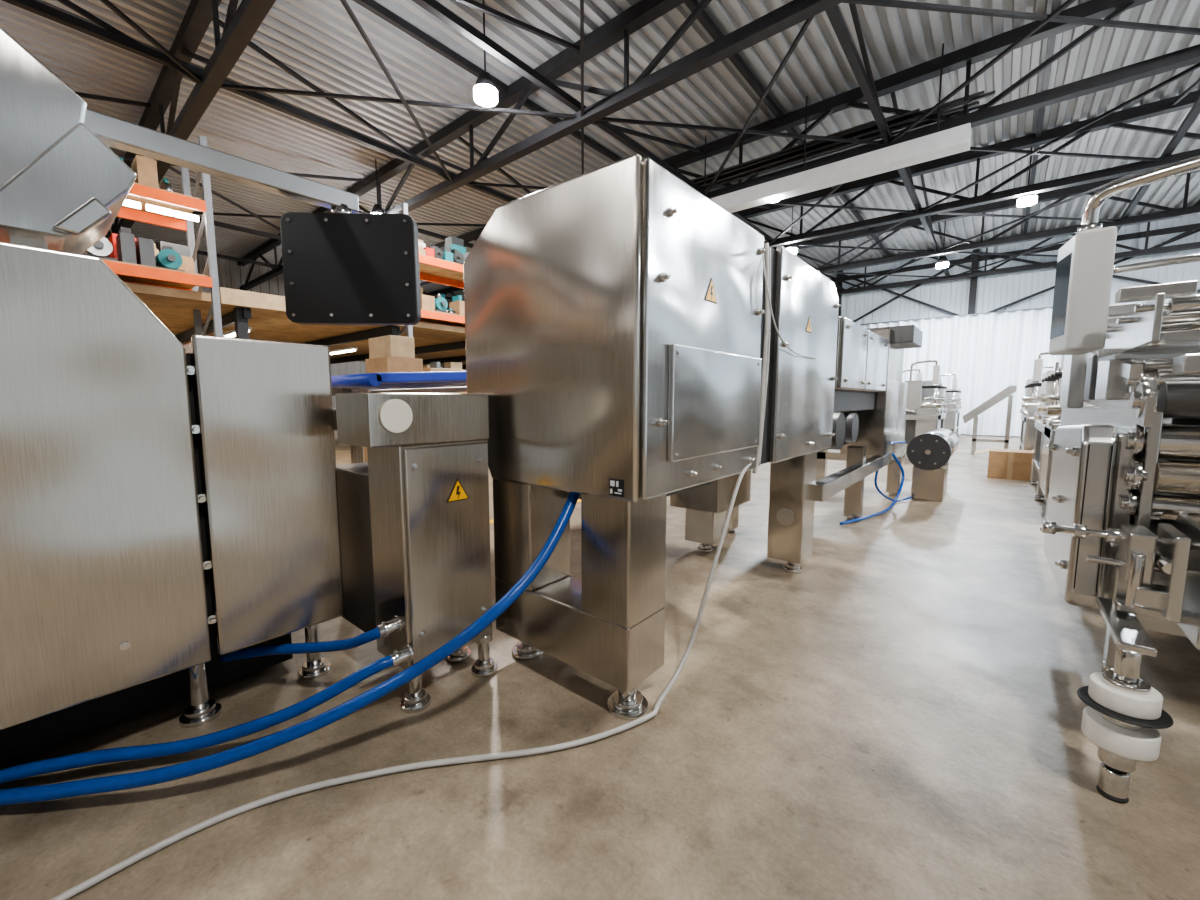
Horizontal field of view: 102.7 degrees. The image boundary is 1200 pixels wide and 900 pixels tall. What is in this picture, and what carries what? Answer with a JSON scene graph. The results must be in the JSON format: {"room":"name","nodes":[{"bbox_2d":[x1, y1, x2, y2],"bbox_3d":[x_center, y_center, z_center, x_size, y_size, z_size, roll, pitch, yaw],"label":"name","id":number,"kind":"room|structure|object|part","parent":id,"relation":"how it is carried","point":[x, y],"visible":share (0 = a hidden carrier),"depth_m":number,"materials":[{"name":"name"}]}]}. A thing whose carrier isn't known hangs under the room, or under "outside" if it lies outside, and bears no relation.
{"room":"processing plant","nodes":[
{"label":"processing plant","id":0,"kind":"room"},
{"bbox_2d":[108,0,275,256],"bbox_3d":[-4.354,-5.178,5.594,29.400,1.080,0.180,5,8,40],"label":"roof truss","id":1,"kind":"object","parent":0,"point":[241,24],"depth_m":6.41,"materials":[{"name":"black metal"}]},
{"bbox_2d":[105,237,465,408],"bbox_3d":[-12.377,-4.039,19.222,0.030,6.450,28.176,5,8,40],"label":"wall","id":2,"kind":"structure","parent":0,"point":[231,275],"depth_m":18.13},
{"bbox_2d":[830,223,1199,434],"bbox_3d":[7.795,-4.059,20.372,29.500,6.250,0.180,5,8,40],"label":"steel frame","id":3,"kind":"object","parent":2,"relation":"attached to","point":[974,258],"visible":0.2,"depth_m":16.03,"materials":[{"name":"black metal"}]},
{"bbox_2d":[238,0,845,290],"bbox_3d":[-1.985,-5.472,8.421,29.400,1.080,0.180,5,8,40],"label":"roof truss","id":4,"kind":"object","parent":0,"point":[642,13],"depth_m":6.93,"materials":[{"name":"black metal"}]},
{"bbox_2d":[0,430,1199,899],"bbox_3d":[-1.089,0.205,10.094,29.500,0.100,28.000,5,8,40],"label":"floor","id":5,"kind":"structure","parent":0,"point":[897,715],"depth_m":1.59,"materials":[{"name":"concrete"}]},
{"bbox_2d":[81,135,222,336],"bbox_3d":[-6.901,-1.381,4.086,1.080,4.300,5.700,5,8,40],"label":"rack","id":6,"kind":"object","parent":5,"relation":"on","point":[170,265],"visible":0.41,"depth_m":5.68,"materials":[{"name":"orange metal"}]},
{"bbox_2d":[0,242,344,763],"bbox_3d":[-2.435,0.268,1.164,1.012,1.625,3.018,5,8,40],"label":"machine housing","id":7,"kind":"object","parent":5,"relation":"on","point":[169,508],"visible":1,"depth_m":1.55,"materials":[{"name":"metal"}]},
{"bbox_2d":[0,27,136,253],"bbox_3d":[-2.265,-1.279,1.248,0.760,1.486,1.407,5,8,40],"label":"machine","id":8,"kind":"object","parent":7,"relation":"on","point":[63,189],"visible":0.95,"depth_m":1.47,"materials":[{"name":"metal"}]},
{"bbox_2d":[0,27,86,186],"bbox_3d":[-2.312,-1.277,1.224,0.720,1.486,1.310,5,8,40],"label":"hood","id":9,"kind":"object","parent":8,"relation":"attached to","point":[43,131],"depth_m":1.45,"materials":[{"name":"metal"}]},
{"bbox_2d":[0,122,136,253],"bbox_3d":[-2.066,-0.845,1.518,0.680,0.366,0.810,5,8,40],"label":"hood","id":10,"kind":"object","parent":8,"relation":"attached to","point":[48,170],"depth_m":1.48,"materials":[{"name":"metal"}]},
{"bbox_2d":[84,109,420,324],"bbox_3d":[-1.398,-0.878,2.062,1.132,0.610,0.389,-4,7,-35],"label":"monitor","id":11,"kind":"object","parent":8,"relation":"attached to","point":[344,265],"visible":0.95,"depth_m":2.19,"materials":[{"name":"metal"}]},
{"bbox_3d":[-2.212,0.181,0.672,0.030,1.350,2.566,5,8,40],"label":"panel","id":12,"kind":"part","parent":7,"relation":"part of","materials":[{"name":"metal"}]},
{"bbox_3d":[-1.240,0.160,1.843,0.030,1.140,0.433,5,8,40],"label":"panel","id":13,"kind":"part","parent":7,"relation":"part of","materials":[{"name":"metal"}]},
{"bbox_2d":[0,492,579,805],"bbox_3d":[-1.183,0.543,1.708,2.306,0.947,0.679,-2,6,-17],"label":"hoses","id":14,"kind":"object","parent":5,"relation":"on","point":[31,794],"visible":0.93,"depth_m":1.56,"materials":[{"name":"rubber"}]},
{"bbox_2d":[124,282,465,368],"bbox_3d":[-6.728,-1.155,10.122,8.220,2.600,17.040,5,8,40],"label":"mezzanine","id":15,"kind":"object","parent":5,"relation":"on","point":[241,310],"visible":0.27,"depth_m":8.01,"materials":[{"name":"brown wood"}]},
{"bbox_2d":[223,327,251,336],"bbox_3d":[-5.583,-1.792,7.369,1.200,0.082,0.100,5,8,40],"label":"tube light","id":16,"kind":"object","parent":15,"relation":"attached to","point":[231,333],"visible":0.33,"depth_m":7.43,"materials":[{"name":"white paint"}]},
{"bbox_3d":[-6.467,-1.103,10.537,8.100,2.410,16.080,5,8,40],"label":"deck frame","id":17,"kind":"part","parent":15,"relation":"part of","materials":[{"name":"black paint"}]},
{"bbox_2d":[330,347,357,354],"bbox_3d":[-5.404,-2.074,10.069,1.200,0.082,0.100,5,8,40],"label":"tube light","id":18,"kind":"object","parent":15,"relation":"attached to","point":[350,349],"visible":0.96,"depth_m":9.95,"materials":[{"name":"white paint"}]},
{"bbox_2d":[331,371,466,463],"bbox_3d":[-0.929,0.037,3.988,0.860,1.499,2.300,5,8,40],"label":"conveyor","id":19,"kind":"object","parent":5,"relation":"on","point":[440,381],"visible":0.23,"depth_m":3.13,"materials":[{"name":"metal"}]},
{"bbox_3d":[-1.248,-0.563,4.193,0.030,0.209,2.300,5,8,40],"label":"rail","id":20,"kind":"part","parent":19,"relation":"part of","materials":[{"name":"metal"}]},
{"bbox_3d":[-0.610,-0.483,3.667,0.030,0.159,2.300,5,8,40],"label":"rail","id":21,"kind":"part","parent":19,"relation":"part of","materials":[{"name":"metal"}]},
{"bbox_2d":[50,463,751,899],"bbox_3d":[-0.378,0.584,1.592,2.930,0.909,0.321,-4,7,-32],"label":"power cable","id":22,"kind":"object","parent":5,"relation":"on","point":[75,890],"visible":0.94,"depth_m":1.56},
{"bbox_2d":[333,393,497,713],"bbox_3d":[-0.862,0.369,2.126,0.718,1.225,0.573,5,8,40],"label":"cabinet","id":23,"kind":"object","parent":5,"relation":"on","point":[414,517],"visible":0.84,"depth_m":1.89,"materials":[{"name":"grey metal"}]},
{"bbox_3d":[-0.597,0.406,1.936,0.016,0.852,0.370,5,8,40],"label":"door","id":24,"kind":"part","parent":23,"relation":"part of","materials":[{"name":"metal"}]},
{"bbox_2d":[364,335,466,461],"bbox_3d":[-2.344,-0.424,6.238,0.800,1.950,1.400,5,8,40],"label":"stacked cardboard boxes","id":25,"kind":"object","parent":5,"relation":"on","point":[390,353],"visible":0.26,"depth_m":5.73,"materials":[{"name":"brown cardboard"}]},
{"bbox_2d":[400,202,468,370],"bbox_3d":[-1.646,-2.035,10.360,1.080,4.300,5.820,5,8,40],"label":"rack","id":26,"kind":"object","parent":5,"relation":"on","point":[443,265],"visible":0.15,"depth_m":8.48,"materials":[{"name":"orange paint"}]},
{"bbox_2d":[463,154,840,719],"bbox_3d":[0.554,-0.096,2.853,1.035,2.000,2.443,5,8,40],"label":"machine","id":27,"kind":"object","parent":5,"relation":"on","point":[633,343],"visible":0.99,"depth_m":1.89,"materials":[{"name":"silver metal"}]},
{"bbox_3d":[-0.313,0.353,2.212,0.250,0.480,0.252,5,8,40],"label":"leg","id":28,"kind":"part","parent":27,"relation":"part of","materials":[{"name":"metal"}]},
{"bbox_3d":[-0.242,-0.423,1.909,0.970,1.155,0.025,5,8,40],"label":"panel","id":29,"kind":"part","parent":27,"relation":"part of","materials":[{"name":"metal"}]},
{"bbox_2d":[610,480,621,493],"bbox_3d":[0.057,0.133,1.698,0.053,0.047,0.001,5,8,40],"label":"print","id":30,"kind":"object","parent":27,"relation":"attached to","point":[615,485],"depth_m":1.70,"materials":[{"name":"black paint"}]},
{"bbox_3d":[0.095,0.390,1.875,0.230,0.485,0.252,5,8,40],"label":"leg","id":31,"kind":"part","parent":27,"relation":"part of","materials":[{"name":"metal"}]},
{"bbox_3d":[0.461,-0.428,2.000,0.035,1.133,0.995,5,8,40],"label":"door","id":32,"kind":"part","parent":27,"relation":"part of","materials":[{"name":"metal"}]},
{"bbox_3d":[0.858,0.331,3.818,0.240,0.770,0.280,5,8,40],"label":"leg","id":33,"kind":"part","parent":27,"relation":"part of","materials":[{"name":"metal"}]},
{"bbox_3d":[0.755,0.184,3.247,0.350,0.360,0.500,5,8,40],"label":"belly tank","id":34,"kind":"part","parent":27,"relation":"part of","materials":[{"name":"metal"}]},
{"bbox_3d":[0.517,-0.200,2.046,0.022,0.427,0.820,5,8,40],"label":"raised plate","id":35,"kind":"part","parent":27,"relation":"part of","materials":[{"name":"metal"}]},
{"bbox_3d":[1.361,0.374,3.401,0.230,0.770,0.280,5,8,40],"label":"leg","id":36,"kind":"part","parent":27,"relation":"part of","materials":[{"name":"metal"}]},
{"bbox_3d":[1.306,-0.542,3.008,0.035,1.145,1.155,5,8,40],"label":"door","id":37,"kind":"part","parent":27,"relation":"part of","materials":[{"name":"metal"}]},
{"bbox_2d":[728,316,922,532],"bbox_3d":[2.464,-0.312,5.022,1.150,1.980,3.720,5,8,40],"label":"machine","id":38,"kind":"object","parent":5,"relation":"on","point":[870,393],"visible":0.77,"depth_m":4.74,"materials":[{"name":"metal"}]},
{"bbox_3d":[2.052,-0.756,3.882,0.030,0.520,0.800,5,8,40],"label":"door","id":39,"kind":"part","parent":38,"relation":"part of","materials":[{"name":"metal"}]},
{"bbox_3d":[2.641,-0.830,4.585,0.030,0.520,0.960,5,8,40],"label":"door","id":40,"kind":"part","parent":38,"relation":"part of","materials":[{"name":"metal"}]},
{"bbox_2d":[868,325,922,348],"bbox_3d":[3.296,-1.258,5.418,0.500,0.180,0.700,5,8,40],"label":"hood","id":41,"kind":"object","parent":38,"relation":"attached to","point":[905,336],"depth_m":5.10,"materials":[{"name":"silver metal"}]},
{"bbox_2d":[839,428,958,524],"bbox_3d":[3.654,0.221,5.524,0.549,0.815,3.350,6,8,45],"label":"roller","id":42,"kind":"object","parent":5,"relation":"on","point":[930,453],"visible":0.93,"depth_m":5.65,"materials":[{"name":"silver metal"}]},
{"bbox_2d":[903,369,922,379],"bbox_3d":[8.226,-1.133,13.013,1.120,1.957,2.800,5,8,40],"label":"machine","id":43,"kind":"object","parent":5,"relation":"on","point":[919,375],"visible":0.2,"depth_m":11.77,"materials":[{"name":"silver metal"}]},
{"bbox_3d":[7.705,-1.478,11.974,0.443,1.057,0.040,5,8,40],"label":"hmi arm","id":44,"kind":"part","parent":43,"relation":"part of","materials":[{"name":"silver metal"}]},
{"bbox_2d":[902,360,946,457],"bbox_3d":[6.569,-0.798,9.791,0.720,1.957,1.700,5,8,40],"label":"machine","id":45,"kind":"object","parent":5,"relation":"on","point":[926,412],"visible":0.76,"depth_m":9.31,"materials":[{"name":"silver metal"}]},
{"bbox_3d":[6.246,-1.199,9.300,0.443,1.057,0.040,5,8,40],"label":"hmi arm","id":46,"kind":"part","parent":45,"relation":"part of","materials":[{"name":"silver metal"}]},
{"bbox_3d":[6.561,-0.308,9.849,0.700,0.870,1.700,5,8,40],"label":"frame","id":47,"kind":"part","parent":45,"relation":"part of","materials":[{"name":"silver metal"}]},
{"bbox_2d":[923,380,937,402],"bbox_3d":[6.588,-1.070,9.724,0.400,0.673,0.306,5,8,40],"label":"hood","id":48,"kind":"object","parent":45,"relation":"attached to","point":[929,392],"depth_m":9.55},
{"bbox_2d":[940,374,961,436],"bbox_3d":[10.531,-1.339,14.987,1.120,1.957,2.200,5,8,40],"label":"machine","id":49,"kind":"object","parent":5,"relation":"on","point":[953,395],"visible":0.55,"depth_m":14.06,"materials":[{"name":"silver metal"}]},
{"bbox_2d":[946,388,955,401],"bbox_3d":[10.547,-1.591,14.918,0.800,0.632,0.396,5,8,40],"label":"hood","id":50,"kind":"object","parent":49,"relation":"attached to","point":[949,394],"depth_m":14.59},
{"bbox_3d":[10.523,-0.849,15.045,1.100,0.870,2.200,5,8,40],"label":"frame","id":51,"kind":"part","parent":49,"relation":"part of","materials":[{"name":"silver metal"}]},
{"bbox_2d":[860,307,1060,436],"bbox_3d":[12.047,-2.561,16.469,5.800,4.020,0.278,5,8,40],"label":"curtain","id":52,"kind":"object","parent":5,"relation":"on","point":[988,353],"visible":0.61,"depth_m":15.87,"materials":[{"name":"grey paint"}]},
{"bbox_3d":[12.047,-4.530,16.264,5.800,0.060,0.060,5,8,40],"label":"curtain rail","id":53,"kind":"part","parent":52,"relation":"part of","materials":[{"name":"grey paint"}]},
{"bbox_2d":[962,385,1016,454],"bbox_3d":[8.429,-0.636,10.441,0.867,1.500,0.350,5,8,40],"label":"conveyor","id":54,"kind":"object","parent":5,"relation":"on","point":[1009,390],"visible":0.96,"depth_m":10.24,"materials":[{"name":"silver metal"}]},
{"bbox_2d":[974,448,1033,480],"bbox_3d":[6.344,0.176,7.462,0.832,0.503,0.503,5,8,40],"label":"cardboard box","id":55,"kind":"object","parent":5,"relation":"on","point":[1010,464],"visible":0.87,"depth_m":7.28,"materials":[{"name":"brown cardboard"}]},
{"bbox_2d":[1019,352,1049,459],"bbox_3d":[8.150,-0.654,8.416,1.120,1.957,3.000,5,8,40],"label":"machine","id":56,"kind":"object","parent":5,"relation":"on","point":[1033,386],"visible":0.29,"depth_m":7.70,"materials":[{"name":"silver metal"}]},
{"bbox_3d":[8.158,-0.163,8.461,1.100,0.870,3.000,5,8,40],"label":"frame","id":57,"kind":"part","parent":56,"relation":"part of","materials":[{"name":"silver metal"}]},
{"bbox_2d":[1033,382,1041,402],"bbox_3d":[8.100,-0.893,8.394,0.800,0.597,0.540,5,8,40],"label":"hood","id":58,"kind":"object","parent":56,"relation":"attached to","point":[1039,388],"depth_m":8.39,"materials":[{"name":"clear glass"}]},
{"bbox_3d":[7.199,-1.022,7.604,0.443,1.057,0.040,5,8,40],"label":"hmi arm","id":59,"kind":"part","parent":56,"relation":"part of","materials":[{"name":"silver metal"}]},
{"bbox_2d":[1029,355,1171,523],"bbox_3d":[5.636,-0.332,5.321,1.120,1.957,3.000,5,8,40],"label":"machine","id":60,"kind":"object","parent":5,"relation":"on","point":[1048,414],"visible":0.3,"depth_m":5.29,"materials":[{"name":"silver metal"}]},
{"bbox_3d":[5.643,0.160,5.366,1.100,0.870,3.000,5,8,40],"label":"frame","id":61,"kind":"part","parent":60,"relation":"part of","materials":[{"name":"silver metal"}]},
{"bbox_2d":[1053,369,1084,415],"bbox_3d":[5.586,-0.588,5.297,0.800,0.631,0.540,5,8,40],"label":"hood","id":62,"kind":"object","parent":60,"relation":"attached to","point":[1058,380],"depth_m":5.40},
{"bbox_2d":[1040,254,1199,803],"bbox_3d":[3.042,0.044,2.389,1.358,1.817,3.658,5,8,40],"label":"machine","id":63,"kind":"object","parent":5,"relation":"on","point":[1121,528],"visible":0.98,"depth_m":1.65,"materials":[{"name":"silver metal"}]},
{"bbox_3d":[1.593,0.275,1.704,0.035,0.044,0.044,5,8,40],"label":"adjust knob","id":64,"kind":"part","parent":63,"relation":"part of","materials":[{"name":"silver metal"}]},
{"bbox_3d":[2.173,0.248,2.204,0.095,0.768,1.170,5,8,40],"label":"aisle door","id":65,"kind":"part","parent":63,"relation":"part of","materials":[{"name":"silver metal"}]},
{"bbox_3d":[2.227,0.228,2.150,0.055,0.660,1.060,5,8,40],"label":"aisle door","id":66,"kind":"part","parent":63,"relation":"part of","materials":[{"name":"silver metal"}]},
{"bbox_3d":[1.818,0.467,1.673,0.045,0.195,0.090,5,8,40],"label":"spindle post","id":67,"kind":"part","parent":63,"relation":"part of","materials":[{"name":"silver metal"}]},
{"bbox_2d":[1049,155,1199,354],"bbox_3d":[2.290,-0.002,1.496,0.295,2.094,1.523,-3,6,-23],"label":"panel","id":68,"kind":"object","parent":63,"relation":"attached to","point":[1085,263],"visible":1,"depth_m":1.91,"materials":[{"name":"grey metal"}]},
{"bbox_3d":[2.309,-0.923,1.363,0.091,0.234,1.369,-4,7,-32],"label":"pipe arm","id":69,"kind":"part","parent":68,"relation":"part of","materials":[{"name":"silver metal"}]},
{"bbox_3d":[2.492,-0.605,2.111,0.035,0.467,0.351,-4,7,-36],"label":"guard rail","id":70,"kind":"part","parent":63,"relation":"part of","materials":[{"name":"silver metal"}]},
{"bbox_2d":[0,0,1199,299],"bbox_3d":[-1.019,-6.190,9.369,29.682,0.070,28.000,5,8,40],"label":"ceiling","id":71,"kind":"structure","parent":0,"point":[318,40],"depth_m":8.08,"materials":[{"name":"grey metal"}]},
{"bbox_2d":[371,159,384,213],"bbox_3d":[-4.828,-5.633,10.393,0.320,1.250,0.320,5,8,40],"label":"lamp","id":72,"kind":"object","parent":71,"relation":"hanging from","point":[377,209],"visible":0.65,"depth_m":10.35,"materials":[{"name":"silver metal"}]},
{"bbox_3d":[-4.828,-5.782,10.378,0.024,0.950,0.024,5,8,40],"label":"rod","id":73,"kind":"part","parent":72,"relation":"part of","materials":[{"name":"black paint"}]},
{"bbox_2d":[473,0,497,106],"bbox_3d":[-1.491,-5.196,6.204,0.320,1.250,0.320,5,8,40],"label":"lamp","id":74,"kind":"object","parent":71,"relation":"hanging from","point":[485,91],"visible":0.94,"depth_m":6.17,"materials":[{"name":"black paint"}]},
{"bbox_3d":[-1.491,-5.345,6.188,0.024,0.950,0.024,5,8,40],"label":"rod","id":75,"kind":"part","parent":74,"relation":"part of","materials":[{"name":"black paint"}]},
{"bbox_2d":[57,0,1199,291],"bbox_3d":[1.085,-5.447,8.273,20.040,0.968,25.928,5,8,40],"label":"roof trusses","id":76,"kind":"structure","parent":71,"relation":"attached to","point":[1053,17],"depth_m":6.97,"materials":[{"name":"black metal"}]},
{"bbox_2d":[2,0,1199,300],"bbox_3d":[-0.436,-5.605,8.942,23.290,0.945,27.800,5,8,40],"label":"roof beams","id":77,"kind":"structure","parent":76,"relation":"attached to","point":[435,8],"depth_m":7.00,"materials":[{"name":"black metal"}]},
{"bbox_2d":[691,90,995,191],"bbox_3d":[3.388,-5.344,9.010,6.313,0.362,0.599,5,8,40],"label":"roof truss","id":78,"kind":"object","parent":76,"relation":"attached to","point":[793,156],"visible":0.41,"depth_m":8.30,"materials":[{"name":"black metal"}]},
{"bbox_2d":[786,207,796,253],"bbox_3d":[5.107,-5.881,12.775,0.320,1.250,0.320,5,8,40],"label":"lamp","id":79,"kind":"object","parent":71,"relation":"hanging from","point":[791,247],"visible":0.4,"depth_m":12.72,"materials":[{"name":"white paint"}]},
{"bbox_2d":[704,43,970,212],"bbox_3d":[3.533,-5.251,8.271,4.600,1.570,0.300,5,8,40],"label":"duct","id":80,"kind":"object","parent":71,"relation":"hanging from","point":[955,140],"visible":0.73,"depth_m":7.73,"materials":[{"name":"metal"}]},
{"bbox_2d":[936,221,948,268],"bbox_3d":[9.973,-5.976,13.925,0.320,1.300,0.320,5,8,40],"label":"lamp","id":81,"kind":"object","parent":71,"relation":"hanging from","point":[942,262],"visible":0.87,"depth_m":13.89,"materials":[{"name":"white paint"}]},
{"bbox_2d":[1017,147,1037,206],"bbox_3d":[8.542,-5.544,9.541,0.320,1.250,0.320,5,8,40],"label":"lamp","id":82,"kind":"object","parent":71,"relation":"hanging from","point":[1027,200],"visible":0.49,"depth_m":9.53,"materials":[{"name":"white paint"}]},
{"bbox_3d":[8.542,-5.693,9.526,0.024,0.950,0.024,5,8,40],"label":"rod","id":83,"kind":"part","parent":82,"relation":"part of","materials":[{"name":"black paint"}]},
{"bbox_2d":[420,0,1199,285],"bbox_3d":[0.383,-5.767,11.249,29.400,1.080,0.180,5,8,40],"label":"roof truss","id":84,"kind":"object","parent":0,"point":[991,47],"depth_m":7.04,"materials":[{"name":"black metal"}]},
{"bbox_2d":[429,90,1199,295],"bbox_3d":[2.751,-6.062,14.076,29.400,1.080,0.180,5,8,40],"label":"roof truss","id":85,"kind":"object","parent":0,"point":[1119,119],"depth_m":9.69,"materials":[{"name":"black metal"}]},
{"bbox_2d":[772,170,1199,273],"bbox_3d":[5.120,-6.356,16.903,29.400,1.080,0.180,5,8,40],"label":"roof truss","id":86,"kind":"object","parent":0,"point":[1060,194],"depth_m":12.56,"materials":[{"name":"black metal"}]},
{"bbox_2d":[816,206,1199,294],"bbox_3d":[7.488,-6.651,19.731,29.400,1.080,0.180,5,8,40],"label":"roof truss","id":87,"kind":"object","parent":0,"point":[1157,249],"depth_m":15.14,"materials":[{"name":"black metal"}]},
{"bbox_2d":[824,214,1199,434],"bbox_3d":[7.949,-4.163,20.408,29.676,6.450,0.030,5,8,40],"label":"wall","id":88,"kind":"structure","parent":0,"point":[993,292],"depth_m":15.90,"materials":[{"name":"metal"}]}
]}

